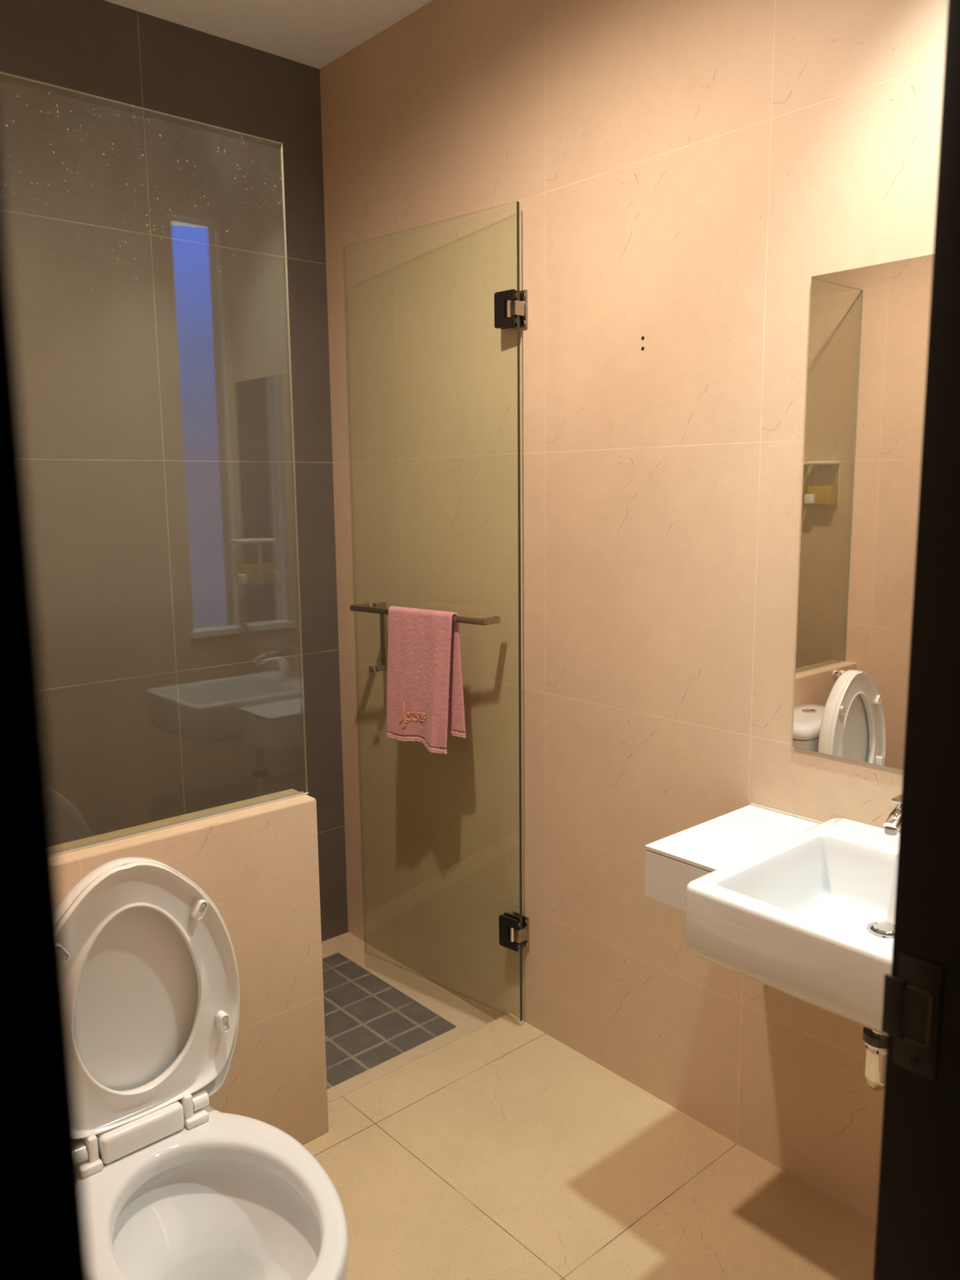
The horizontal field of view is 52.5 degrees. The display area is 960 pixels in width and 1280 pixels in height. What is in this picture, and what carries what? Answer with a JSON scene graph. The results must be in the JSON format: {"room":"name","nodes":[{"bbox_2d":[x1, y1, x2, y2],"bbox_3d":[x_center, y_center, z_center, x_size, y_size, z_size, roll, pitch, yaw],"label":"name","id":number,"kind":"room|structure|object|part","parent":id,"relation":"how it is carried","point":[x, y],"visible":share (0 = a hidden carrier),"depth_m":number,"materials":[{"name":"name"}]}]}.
{"room":"bathroom","nodes":[
{"label":"bathroom","id":0,"kind":"room"},
{"bbox_2d":[0,0,348,942],"bbox_3d":[-1.137,-0.213,2.602,1.705,2.840,0.100,-8,12,-41],"label":"wall","id":1,"kind":"structure","parent":0,"point":[145,248],"depth_m":2.72,"materials":[{"name":"grey tile"}]},
{"bbox_2d":[55,788,328,1144],"bbox_3d":[-0.777,0.785,1.856,1.053,0.790,0.101,-8,12,-41],"label":"wall partition","id":2,"kind":"structure","parent":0,"point":[258,866],"depth_m":2.06,"materials":[{"name":"beige tile"}]},
{"bbox_2d":[0,71,308,855],"bbox_3d":[-0.784,-0.267,1.694,1.056,1.342,0.016,-8,12,-41],"label":"screen","id":3,"kind":"object","parent":2,"relation":"on","point":[300,793],"visible":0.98,"depth_m":1.98,"materials":[{"name":"clear glass"}]},
{"bbox_2d":[103,0,432,69],"bbox_3d":[-0.343,-1.532,1.468,1.905,0.100,2.545,-8,12,-41],"label":"ceiling","id":4,"kind":"structure","parent":0,"point":[315,33],"depth_m":2.60,"materials":[{"name":"white paint"}]},
{"bbox_2d":[302,932,876,1279],"bbox_3d":[-0.282,1.218,1.860,1.705,0.075,2.445,-8,12,-41],"label":"floor","id":5,"kind":"structure","parent":0,"point":[461,1142],"depth_m":2.10,"materials":[{"name":"beige tile"}]},
{"bbox_2d":[60,856,348,1279],"bbox_3d":[-0.484,0.794,1.527,0.366,0.868,0.766,-8,12,-41],"label":"toilet","id":6,"kind":"object","parent":5,"relation":"on","point":[176,1186],"visible":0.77,"depth_m":1.57,"materials":[{"name":"white ceramic"}]},
{"bbox_3d":[-0.613,0.801,1.533,0.015,0.048,0.032,-8,12,-41],"label":"hinge arm","id":7,"kind":"part","parent":6,"relation":"part of","materials":[{"name":"white plastic"}]},
{"bbox_3d":[-0.556,0.565,1.571,0.348,0.420,0.045,-8,12,-41],"label":"seat","id":8,"kind":"part","parent":6,"relation":"part of","materials":[{"name":"white plastic"}]},
{"bbox_3d":[-0.568,0.574,1.587,0.358,0.450,0.061,-8,12,-41],"label":"lid","id":9,"kind":"part","parent":6,"relation":"part of","materials":[{"name":"white plastic"}]},
{"bbox_3d":[-0.495,0.784,1.636,0.015,0.048,0.032,-8,12,-41],"label":"hinge arm","id":10,"kind":"part","parent":6,"relation":"part of","materials":[{"name":"white plastic"}]},
{"bbox_2d":[320,0,948,1223],"bbox_3d":[0.314,-0.184,2.322,0.101,2.840,2.440,-8,12,-41],"label":"wall","id":11,"kind":"structure","parent":0,"point":[681,174],"depth_m":2.26,"materials":[{"name":"beige tile"}]},
{"bbox_2d":[350,200,528,1021],"bbox_3d":[-0.139,-0.032,2.673,0.637,2.108,0.116,7,12,41],"label":"shower door","id":12,"kind":"structure","parent":11,"relation":"attached to","point":[510,306],"depth_m":2.50,"materials":[{"name":"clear glass"}]},
{"bbox_3d":[-0.294,-0.009,2.865,0.020,0.204,0.039,7,12,41],"label":"pull handle","id":13,"kind":"part","parent":12,"relation":"part of","materials":[{"name":"metal"}]},
{"bbox_2d":[386,605,466,754],"bbox_3d":[-0.154,0.106,2.635,0.265,0.382,0.060,7,12,41],"label":"towel","id":14,"kind":"object","parent":12,"relation":"hanging from","point":[424,699],"visible":1,"depth_m":2.61,"materials":[{"name":"pink fabric"}]},
{"bbox_3d":[0.082,-0.808,2.378,0.038,0.089,0.060,-8,12,-41],"label":"wall plate","id":15,"kind":"part","parent":12,"relation":"part of","materials":[{"name":"metal"}]},
{"bbox_3d":[-0.135,-0.034,2.686,0.626,2.108,0.010,7,12,41],"label":"glass","id":16,"kind":"part","parent":12,"relation":"part of","materials":[{"name":"clear glass"}]},
{"bbox_3d":[0.099,0.788,2.627,0.038,0.091,0.060,-8,12,-41],"label":"wall plate","id":17,"kind":"part","parent":12,"relation":"part of","materials":[{"name":"metal"}]},
{"bbox_2d":[644,802,822,911],"bbox_3d":[0.501,0.421,1.869,0.350,0.104,0.188,-8,12,-41],"label":"wall shelf","id":18,"kind":"object","parent":11,"relation":"attached to","point":[675,860],"visible":0.56,"depth_m":1.82,"materials":[{"name":"white laminate"}]},
{"bbox_3d":[0.499,0.379,1.861,0.346,0.008,0.186,-8,12,-41],"label":"shelf","id":19,"kind":"part","parent":18,"relation":"part of","materials":[{"name":"white laminate"}]},
{"bbox_2d":[684,817,899,1035],"bbox_3d":[0.639,0.455,1.607,0.484,0.130,0.390,-8,12,-41],"label":"basin","id":20,"kind":"object","parent":11,"relation":"attached to","point":[808,916],"visible":0.71,"depth_m":1.56,"materials":[{"name":"white ceramic"}]},
{"bbox_2d":[862,1026,887,1090],"bbox_3d":[0.748,0.638,1.728,0.204,0.278,0.060,-8,12,-41],"label":"trap","id":21,"kind":"object","parent":20,"relation":"attached to","point":[875,1042],"visible":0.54,"depth_m":1.68,"materials":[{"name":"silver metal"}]},
{"bbox_2d":[883,794,901,835],"bbox_3d":[0.740,0.322,1.676,0.159,0.110,0.056,-8,12,-41],"label":"tap","id":22,"kind":"object","parent":20,"relation":"on","point":[891,824],"visible":0.22,"depth_m":1.63,"materials":[{"name":"silver metal"}]},
{"bbox_3d":[0.753,0.287,1.682,0.111,0.044,0.044,-8,12,-41],"label":"lever","id":23,"kind":"part","parent":22,"relation":"part of","materials":[{"name":"silver metal"}]},
{"bbox_2d":[792,253,933,769],"bbox_3d":[0.843,-0.195,1.631,0.005,0.900,0.666,-8,12,-41],"label":"wall mirror","id":24,"kind":"object","parent":11,"relation":"attached to","point":[868,330],"visible":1,"depth_m":1.79,"materials":[{"name":"white mirror"}]},
{"bbox_3d":[0.479,0.053,0.790,1.905,2.840,0.105,-8,12,-41],"label":"wall","id":25,"kind":"structure","parent":0,"visible":0},
{"bbox_2d":[0,0,959,1279],"bbox_3d":[0.130,0.307,0.518,0.766,2.130,0.112,-8,12,-41],"label":"door frame","id":26,"kind":"structure","parent":25,"relation":"in","point":[43,1235],"depth_m":0.66,"materials":[{"name":"black paint"}]},
{"bbox_3d":[0.326,0.283,0.735,0.004,0.091,0.043,-8,12,-41],"label":"strike plate","id":27,"kind":"part","parent":26,"relation":"part of","materials":[{"name":"black metal"}]}
]}

